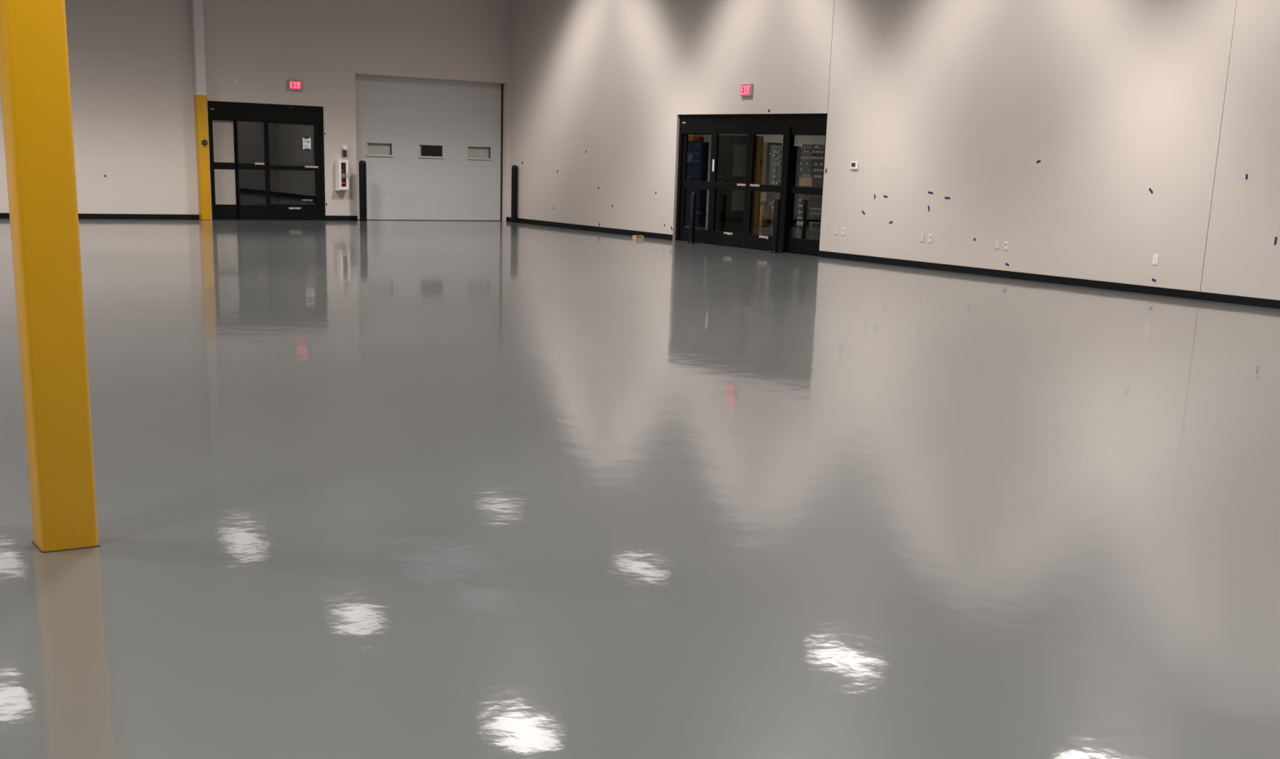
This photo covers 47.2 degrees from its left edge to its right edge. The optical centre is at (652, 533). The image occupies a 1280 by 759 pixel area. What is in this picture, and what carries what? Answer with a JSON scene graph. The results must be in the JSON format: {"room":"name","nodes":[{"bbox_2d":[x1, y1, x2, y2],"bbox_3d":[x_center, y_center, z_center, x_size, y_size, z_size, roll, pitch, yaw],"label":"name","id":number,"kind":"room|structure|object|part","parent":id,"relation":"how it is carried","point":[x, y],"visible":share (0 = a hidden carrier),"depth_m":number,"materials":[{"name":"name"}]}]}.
{"room":"empty warehouse","nodes":[
{"label":"empty warehouse","id":0,"kind":"room"},
{"bbox_2d":[0,0,510,221],"bbox_3d":[-15.650,-8.822,24.207,30.020,7.000,0.250,-8,17,-33],"label":"wall","id":1,"kind":"structure","parent":0,"point":[131,61],"depth_m":29.00,"materials":[{"name":"beige paint"}]},
{"bbox_2d":[0,213,199,219],"bbox_3d":[-18.612,-5.062,23.038,22.990,0.100,0.012,-8,17,-33],"label":"baseboard","id":2,"kind":"structure","parent":1,"relation":"attached to","point":[2,215],"depth_m":28.62,"materials":[{"name":"black plastic"}]},
{"bbox_2d":[207,100,325,220],"bbox_3d":[-7.854,-7.580,29.895,2.395,2.300,0.150,-8,17,-33],"label":"door","id":3,"kind":"structure","parent":1,"relation":"in","point":[223,116],"depth_m":29.72,"materials":[{"name":"black metal"}]},
{"bbox_3d":[-8.581,-7.854,29.321,0.420,0.815,0.008,-8,17,-33],"label":"infill panel","id":4,"kind":"part","parent":3,"relation":"part of","materials":[{"name":"clear glass"}]},
{"bbox_3d":[-8.611,-6.994,29.541,0.420,0.690,0.008,-8,17,-33],"label":"infill panel","id":5,"kind":"part","parent":3,"relation":"part of","materials":[{"name":"clear glass"}]},
{"bbox_2d":[302,136,311,150],"bbox_3d":[-7.125,-8.056,30.220,0.175,0.270,0.004,-8,17,-33],"label":"paper notice","id":6,"kind":"object","parent":3,"relation":"attached to","point":[306,140],"visible":1,"depth_m":30.22,"materials":[{"name":"white paper"}]},
{"bbox_2d":[287,80,302,90],"bbox_3d":[-7.262,-9.118,29.768,0.290,0.190,0.061,-8,17,-33],"label":"exit sign","id":7,"kind":"object","parent":1,"relation":"attached to","point":[296,85],"visible":1,"depth_m":29.74,"materials":[{"name":"red plastic"}]},
{"bbox_2d":[333,159,348,190],"bbox_3d":[-6.513,-7.513,30.667,0.270,0.632,0.178,-8,17,-33],"label":"fire extinguisher cabinet","id":8,"kind":"object","parent":1,"relation":"attached to","point":[339,162],"visible":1,"depth_m":30.63,"materials":[{"name":"white metal"}]},
{"bbox_2d":[341,164,345,186],"bbox_3d":[-6.489,-7.476,30.691,0.122,0.499,0.122,-8,17,-33],"label":"fire extinguisher","id":9,"kind":"object","parent":8,"relation":"in","point":[343,171],"visible":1,"depth_m":30.65,"materials":[{"name":"red metal"}]},
{"bbox_2d":[325,215,357,220],"bbox_3d":[-6.566,-6.675,30.970,0.715,0.100,0.012,-8,17,-33],"label":"baseboard","id":10,"kind":"structure","parent":1,"relation":"attached to","point":[327,217],"depth_m":30.96,"materials":[{"name":"black plastic"}]},
{"bbox_2d":[342,145,347,158],"bbox_3d":[-6.423,-7.995,30.653,0.118,0.274,0.085,-8,17,-33],"label":"fire alarm","id":11,"kind":"object","parent":1,"relation":"attached to","point":[344,148],"depth_m":30.63,"materials":[{"name":"white plastic"}]},
{"bbox_2d":[355,74,503,221],"bbox_3d":[-4.889,-8.458,31.910,3.664,3.200,0.074,-8,17,-33],"label":"door","id":12,"kind":"structure","parent":1,"relation":"in","point":[431,149],"depth_m":31.95,"materials":[{"name":"grey metal"}]},
{"bbox_3d":[-5.850,-8.231,31.335,0.540,0.230,0.006,-8,17,-33],"label":"pane","id":13,"kind":"part","parent":12,"relation":"part of","materials":[{"name":"grey"}]},
{"bbox_3d":[-4.818,-8.361,31.985,0.492,0.230,0.016,-8,17,-33],"label":"pane","id":14,"kind":"part","parent":12,"relation":"part of","materials":[{"name":"black"}]},
{"bbox_3d":[-3.874,-8.495,32.636,0.540,0.230,0.006,-8,17,-33],"label":"pane","id":15,"kind":"part","parent":12,"relation":"part of","materials":[{"name":"grey"}]},
{"bbox_2d":[0,203,1279,758],"bbox_3d":[-1.109,-1.555,12.457,40.300,0.250,54.600,-8,17,-33],"label":"floor","id":16,"kind":"structure","parent":0,"point":[369,489],"depth_m":6.46,"materials":[{"name":"grey concrete"}]},
{"bbox_2d":[0,0,100,552],"bbox_3d":[-2.116,-3.339,4.715,0.210,7.019,0.183,-8,17,-33],"label":"steel column","id":17,"kind":"structure","parent":16,"relation":"on","point":[35,82],"depth_m":5.25,"materials":[{"name":"yellow metal"}]},
{"bbox_2d":[190,0,211,220],"bbox_3d":[-8.820,-9.669,28.442,0.195,7.000,0.200,-8,17,-33],"label":"steel column","id":18,"kind":"structure","parent":16,"relation":"on","point":[196,6],"depth_m":28.70,"materials":[{"name":"yellow metal"}]},
{"bbox_2d":[201,139,207,146],"bbox_3d":[-8.810,-7.691,28.850,0.109,0.139,0.048,-8,17,-33],"label":"round sounder","id":19,"kind":"object","parent":18,"relation":"attached to","point":[204,142],"visible":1,"depth_m":28.83,"materials":[{"name":"black plastic"}]},
{"bbox_2d":[359,160,367,221],"bbox_3d":[-6.080,-7.206,30.791,0.160,1.250,0.160,-8,17,-33],"label":"bollard","id":20,"kind":"object","parent":16,"relation":"on","point":[362,165],"visible":1,"depth_m":30.74,"materials":[{"name":"black plastic"}]},
{"bbox_2d":[511,164,517,222],"bbox_3d":[-3.063,-7.562,32.591,0.148,1.250,0.148,-8,17,-33],"label":"bollard","id":21,"kind":"object","parent":16,"relation":"on","point":[514,168],"visible":1,"depth_m":32.55,"materials":[{"name":"black plastic"}]},
{"bbox_2d":[632,235,643,239],"bbox_3d":[-0.267,-5.605,27.710,0.170,0.075,0.120,-8,17,-33],"label":"carton","id":22,"kind":"object","parent":16,"relation":"on","point":[634,237],"visible":1,"depth_m":27.68,"materials":[{"name":"cardboard"}]},
{"bbox_2d":[684,192,697,243],"bbox_3d":[0.745,-5.832,27.050,0.230,0.910,0.230,-8,17,-33],"label":"bollard","id":23,"kind":"object","parent":16,"relation":"on","point":[693,196],"visible":1,"depth_m":27.01,"materials":[{"name":"black metal"}]},
{"bbox_3d":[0.745,-5.833,27.050,0.104,0.888,0.104,-8,17,-33],"label":"post","id":24,"kind":"part","parent":23,"relation":"part of","materials":[{"name":"black plastic"}]},
{"bbox_2d":[684,141,709,226],"bbox_3d":[0.973,-8.122,34.018,0.215,1.900,0.760,-8,17,-33],"label":"tall cabinet","id":25,"kind":"object","parent":16,"relation":"on","point":[697,152],"visible":0.59,"depth_m":33.80,"materials":[{"name":"blue metal"}]},
{"bbox_3d":[0.783,-7.546,34.282,0.030,0.152,0.365,-8,17,-33],"label":"drawer","id":26,"kind":"part","parent":25,"relation":"part of","materials":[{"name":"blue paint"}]},
{"bbox_3d":[0.778,-7.387,34.323,0.030,0.152,0.365,-8,17,-33],"label":"drawer","id":27,"kind":"part","parent":25,"relation":"part of","materials":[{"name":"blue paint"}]},
{"bbox_3d":[0.794,-7.863,34.201,0.030,0.152,0.365,-8,17,-33],"label":"drawer","id":28,"kind":"part","parent":25,"relation":"part of","materials":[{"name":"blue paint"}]},
{"bbox_3d":[0.789,-7.704,34.242,0.030,0.152,0.365,-8,17,-33],"label":"drawer","id":29,"kind":"part","parent":25,"relation":"part of","materials":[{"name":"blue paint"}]},
{"bbox_3d":[0.811,-8.339,34.079,0.030,0.152,0.365,-8,17,-33],"label":"drawer","id":30,"kind":"part","parent":25,"relation":"part of","materials":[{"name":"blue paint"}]},
{"bbox_3d":[0.817,-8.498,34.038,0.030,0.152,0.365,-8,17,-33],"label":"drawer","id":31,"kind":"part","parent":25,"relation":"part of","materials":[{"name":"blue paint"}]},
{"bbox_3d":[0.828,-8.816,33.956,0.030,0.152,0.365,-8,17,-33],"label":"drawer","id":32,"kind":"part","parent":25,"relation":"part of","materials":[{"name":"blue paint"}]},
{"bbox_3d":[0.822,-8.657,33.997,0.030,0.152,0.365,-8,17,-33],"label":"drawer","id":33,"kind":"part","parent":25,"relation":"part of","materials":[{"name":"blue paint"}]},
{"bbox_3d":[0.833,-8.975,33.916,0.030,0.152,0.365,-8,17,-33],"label":"drawer","id":34,"kind":"part","parent":25,"relation":"part of","materials":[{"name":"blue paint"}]},
{"bbox_3d":[0.998,-7.620,33.942,0.030,0.152,0.365,-8,17,-33],"label":"drawer","id":35,"kind":"part","parent":25,"relation":"part of","materials":[{"name":"blue paint"}]},
{"bbox_3d":[1.009,-7.938,33.860,0.030,0.152,0.365,-8,17,-33],"label":"drawer","id":36,"kind":"part","parent":25,"relation":"part of","materials":[{"name":"blue paint"}]},
{"bbox_2d":[688,134,703,142],"bbox_3d":[0.943,-9.146,33.879,0.170,0.150,0.710,-8,17,-33],"label":"folded cloth","id":37,"kind":"object","parent":25,"relation":"on","point":[691,138],"visible":0.77,"depth_m":33.69,"materials":[{"name":"brown fabric"}]},
{"bbox_3d":[1.025,-8.414,33.738,0.030,0.152,0.365,-8,17,-33],"label":"drawer","id":38,"kind":"part","parent":25,"relation":"part of","materials":[{"name":"blue paint"}]},
{"bbox_3d":[1.020,-8.255,33.779,0.030,0.152,0.365,-8,17,-33],"label":"drawer","id":39,"kind":"part","parent":25,"relation":"part of","materials":[{"name":"blue paint"}]},
{"bbox_3d":[1.031,-8.573,33.697,0.030,0.152,0.365,-8,17,-33],"label":"drawer","id":40,"kind":"part","parent":25,"relation":"part of","materials":[{"name":"blue paint"}]},
{"bbox_3d":[1.036,-8.732,33.657,0.030,0.152,0.365,-8,17,-33],"label":"drawer","id":41,"kind":"part","parent":25,"relation":"part of","materials":[{"name":"blue paint"}]},
{"bbox_3d":[1.042,-8.890,33.616,0.030,0.152,0.365,-8,17,-33],"label":"drawer","id":42,"kind":"part","parent":25,"relation":"part of","materials":[{"name":"blue paint"}]},
{"bbox_3d":[0.992,-7.461,33.982,0.030,0.152,0.365,-8,17,-33],"label":"drawer","id":43,"kind":"part","parent":25,"relation":"part of","materials":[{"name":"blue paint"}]},
{"bbox_3d":[0.987,-7.303,34.023,0.030,0.152,0.365,-8,17,-33],"label":"drawer","id":44,"kind":"part","parent":25,"relation":"part of","materials":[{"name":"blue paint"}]},
{"bbox_3d":[1.003,-7.779,33.901,0.030,0.152,0.365,-8,17,-33],"label":"drawer","id":45,"kind":"part","parent":25,"relation":"part of","materials":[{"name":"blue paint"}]},
{"bbox_2d":[719,193,726,231],"bbox_3d":[1.310,-5.854,27.212,0.230,0.910,0.230,-8,17,-33],"label":"bollard","id":46,"kind":"object","parent":16,"relation":"on","point":[723,197],"visible":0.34,"depth_m":27.15,"materials":[{"name":"black metal"}]},
{"bbox_2d":[715,134,757,234],"bbox_3d":[1.742,-7.509,31.462,0.190,2.035,1.300,-8,17,-33],"label":"tall cabinet","id":47,"kind":"object","parent":16,"relation":"on","point":[731,162],"visible":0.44,"depth_m":31.37,"materials":[{"name":"grey metal"}]},
{"bbox_3d":[1.800,-7.504,31.279,0.025,1.520,0.780,-8,17,-33],"label":"door","id":48,"kind":"part","parent":47,"relation":"part of","materials":[{"name":"grey"}]},
{"bbox_2d":[752,136,763,229],"bbox_3d":[2.399,-8.044,33.576,0.050,2.065,0.270,-8,17,-33],"label":"board","id":49,"kind":"object","parent":16,"relation":"on","point":[760,139],"visible":0.56,"depth_m":33.49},
{"bbox_2d":[760,200,771,227],"bbox_3d":[2.702,-7.593,34.808,0.260,0.600,0.260,-8,17,-33],"label":"drum","id":50,"kind":"object","parent":16,"relation":"on","point":[766,211],"visible":1,"depth_m":34.72,"materials":[{"name":"plastic"}]},
{"bbox_2d":[760,192,773,201],"bbox_3d":[2.713,-7.986,34.730,0.220,0.198,0.260,-8,17,-33],"label":"carton","id":51,"kind":"object","parent":50,"relation":"on","point":[765,197],"visible":0.8,"depth_m":34.64,"materials":[{"name":"brown cardboard"}]},
{"bbox_2d":[759,142,782,225],"bbox_3d":[2.866,-8.565,35.871,0.450,1.965,0.265,-8,17,-33],"label":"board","id":52,"kind":"object","parent":16,"relation":"on","point":[766,144],"visible":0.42,"depth_m":35.59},
{"bbox_2d":[768,198,781,253],"bbox_3d":[2.120,-5.268,25.040,0.230,0.910,0.230,-8,17,-33],"label":"bollard","id":53,"kind":"object","parent":16,"relation":"on","point":[777,202],"visible":1,"depth_m":25.01,"materials":[{"name":"black metal"}]},
{"bbox_3d":[2.120,-5.269,25.040,0.104,0.888,0.104,-8,17,-33],"label":"post","id":54,"kind":"part","parent":53,"relation":"part of","materials":[{"name":"black plastic"}]},
{"bbox_2d":[770,147,782,218],"bbox_3d":[2.984,-8.295,35.069,0.150,1.850,0.260,-8,17,-33],"label":"rack","id":55,"kind":"object","parent":16,"relation":"on","point":[777,148],"visible":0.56,"depth_m":35.03,"materials":[{"name":"grey metal"}]},
{"bbox_3d":[2.967,-8.329,35.198,0.030,1.850,0.020,-8,17,-33],"label":"post","id":56,"kind":"part","parent":55,"relation":"part of","materials":[{"name":"grey metal"}]},
{"bbox_2d":[767,145,800,226],"bbox_3d":[3.161,-8.431,35.523,0.470,1.900,0.670,-8,17,-33],"label":"shelving","id":57,"kind":"object","parent":16,"relation":"on","point":[797,153],"visible":0.48,"depth_m":35.37,"materials":[{"name":"grey metal"}]},
{"bbox_2d":[802,199,810,239],"bbox_3d":[2.657,-5.310,25.277,0.230,0.910,0.230,-8,17,-33],"label":"bollard","id":58,"kind":"object","parent":16,"relation":"on","point":[807,202],"visible":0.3,"depth_m":25.21,"materials":[{"name":"black metal"}]},
{"bbox_2d":[796,147,824,223],"bbox_3d":[3.758,-8.783,36.996,0.770,1.890,2.320,-8,17,-33],"label":"storage rack","id":59,"kind":"object","parent":16,"relation":"on","point":[815,200],"visible":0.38,"depth_m":37.09,"materials":[{"name":"grey metal"}]},
{"bbox_2d":[794,144,804,147],"bbox_3d":[3.763,-9.771,36.916,0.350,0.058,0.490,-8,17,-33],"label":"carton","id":60,"kind":"object","parent":59,"relation":"on","point":[801,145],"visible":0.41,"depth_m":36.73,"materials":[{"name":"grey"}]},
{"bbox_2d":[799,177,820,186],"bbox_3d":[3.904,-8.719,36.303,0.280,0.200,0.500,-8,17,-33],"label":"carton","id":61,"kind":"object","parent":59,"relation":"on","point":[802,181],"visible":0.86,"depth_m":36.15,"materials":[{"name":"brown cardboard"}]},
{"bbox_2d":[799,186,820,187],"bbox_3d":[3.908,-8.604,36.338,0.260,0.040,0.500,-8,17,-33],"label":"push bar","id":62,"kind":"object","parent":59,"relation":"attached to","point":[799,186],"depth_m":36.15,"materials":[{"name":"grey paint"}]},
{"bbox_3d":[3.968,-8.727,36.808,0.040,1.890,0.040,-8,17,-33],"label":"post","id":63,"kind":"part","parent":59,"relation":"part of","materials":[{"name":"grey metal"}]},
{"bbox_2d":[803,144,823,147],"bbox_3d":[4.025,-9.672,36.538,0.350,0.073,0.350,-8,17,-33],"label":"carton","id":64,"kind":"object","parent":59,"relation":"on","point":[804,145],"visible":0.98,"depth_m":36.41,"materials":[{"name":"grey cardboard"}]},
{"bbox_2d":[814,145,824,147],"bbox_3d":[4.185,-9.584,36.268,0.300,0.048,0.160,-8,17,-33],"label":"carton","id":65,"kind":"object","parent":59,"relation":"on","point":[815,146],"visible":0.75,"depth_m":36.17,"materials":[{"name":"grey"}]},
{"bbox_2d":[695,133,825,222],"bbox_3d":[6.210,-8.916,35.615,0.200,3.000,22.200,-8,17,-33],"label":"wall","id":66,"kind":"structure","parent":0,"point":[798,140],"depth_m":39.41,"materials":[{"name":"beige paint"}]},
{"bbox_2d":[508,0,1279,300],"bbox_3d":[9.700,-5.336,14.074,0.250,7.000,46.250,-8,17,-33],"label":"wall","id":67,"kind":"structure","parent":0,"point":[1117,101],"depth_m":21.57,"materials":[{"name":"beige paint"}]},
{"bbox_2d":[507,217,672,239],"bbox_3d":[-1.437,-6.383,30.534,0.012,0.100,6.550,-8,17,-33],"label":"baseboard","id":68,"kind":"structure","parent":67,"relation":"attached to","point":[668,237],"depth_m":30.14,"materials":[{"name":"black plastic"}]},
{"bbox_3d":[-0.112,-9.243,27.969,0.020,7.000,10.845,-8,17,-33],"label":"wall panel","id":69,"kind":"part","parent":67,"relation":"part of","materials":[{"name":"beige paint"}]},
{"bbox_2d":[740,83,753,96],"bbox_3d":[1.647,-7.735,25.531,0.061,0.210,0.310,-8,17,-33],"label":"exit sign","id":70,"kind":"object","parent":67,"relation":"attached to","point":[746,90],"visible":1,"depth_m":25.48,"materials":[{"name":"red plastic"}]},
{"bbox_2d":[675,113,827,256],"bbox_3d":[1.714,-6.246,25.989,0.178,2.305,4.290,-8,17,-33],"label":"door","id":71,"kind":"structure","parent":67,"relation":"in","point":[791,125],"depth_m":25.86,"materials":[{"name":"black metal"}]},
{"bbox_2d":[834,226,838,234],"bbox_3d":[3.023,-4.977,24.050,0.008,0.125,0.085,-8,17,-33],"label":"wall plate","id":72,"kind":"object","parent":67,"relation":"attached to","point":[836,228],"visible":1,"depth_m":24.04,"materials":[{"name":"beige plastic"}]},
{"bbox_2d":[841,226,845,235],"bbox_3d":[3.120,-4.937,23.906,0.012,0.125,0.085,-8,17,-33],"label":"wall plate","id":73,"kind":"object","parent":67,"relation":"attached to","point":[843,229],"visible":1,"depth_m":23.90,"materials":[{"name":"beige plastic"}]},
{"bbox_2d":[849,161,857,169],"bbox_3d":[3.243,-5.908,23.507,0.030,0.113,0.165,-8,17,-33],"label":"thermostat","id":74,"kind":"object","parent":67,"relation":"attached to","point":[854,165],"visible":1,"depth_m":23.49,"materials":[{"name":"white plastic"}]},
{"bbox_2d":[920,233,924,242],"bbox_3d":[4.140,-4.537,22.444,0.008,0.125,0.085,-8,17,-33],"label":"wall plate","id":75,"kind":"object","parent":67,"relation":"attached to","point":[922,236],"visible":1,"depth_m":22.44,"materials":[{"name":"beige plastic"}]},
{"bbox_2d":[928,234,933,242],"bbox_3d":[4.235,-4.497,22.302,0.012,0.125,0.085,-8,17,-33],"label":"wall plate","id":76,"kind":"object","parent":67,"relation":"attached to","point":[930,236],"visible":1,"depth_m":22.29,"materials":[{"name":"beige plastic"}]},
{"bbox_2d":[995,240,999,248],"bbox_3d":[5.000,-4.190,21.208,0.008,0.125,0.085,-8,17,-33],"label":"wall plate","id":77,"kind":"object","parent":67,"relation":"attached to","point":[997,242],"visible":1,"depth_m":21.20,"materials":[{"name":"beige plastic"}]},
{"bbox_2d":[1003,240,1008,250],"bbox_3d":[5.091,-4.145,21.074,0.012,0.125,0.085,-8,17,-33],"label":"wall plate","id":78,"kind":"object","parent":67,"relation":"attached to","point":[1006,243],"visible":1,"depth_m":21.07,"materials":[{"name":"beige plastic"}]},
{"bbox_3d":[4.981,-7.188,20.653,0.020,7.000,7.430,-8,17,-33],"label":"wall panel","id":79,"kind":"part","parent":67,"relation":"part of","materials":[{"name":"beige paint"}]},
{"bbox_2d":[817,250,1279,308],"bbox_3d":[12.561,-0.736,10.424,0.012,0.100,35.160,-8,17,-33],"label":"baseboard","id":80,"kind":"structure","parent":67,"relation":"attached to","point":[1252,301],"depth_m":20.22,"materials":[{"name":"black plastic"}]},
{"bbox_2d":[1151,253,1159,265],"bbox_3d":[6.532,-3.558,19.008,0.010,0.135,0.085,-8,17,-33],"label":"wall plate","id":81,"kind":"object","parent":67,"relation":"attached to","point":[1155,258],"visible":1,"depth_m":19.00,"materials":[{"name":"white plastic"}]},
{"bbox_3d":[9.123,-5.517,14.703,0.020,7.000,7.430,-8,17,-33],"label":"wall panel","id":82,"kind":"part","parent":67,"relation":"part of","materials":[{"name":"beige paint"}]},
{"label":"outside","id":83,"kind":"structure","parent":0,"visible":0},
{"bbox_2d":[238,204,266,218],"bbox_3d":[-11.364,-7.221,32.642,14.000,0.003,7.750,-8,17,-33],"label":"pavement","id":84,"kind":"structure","parent":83,"point":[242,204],"depth_m":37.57,"materials":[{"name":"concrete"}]}
]}

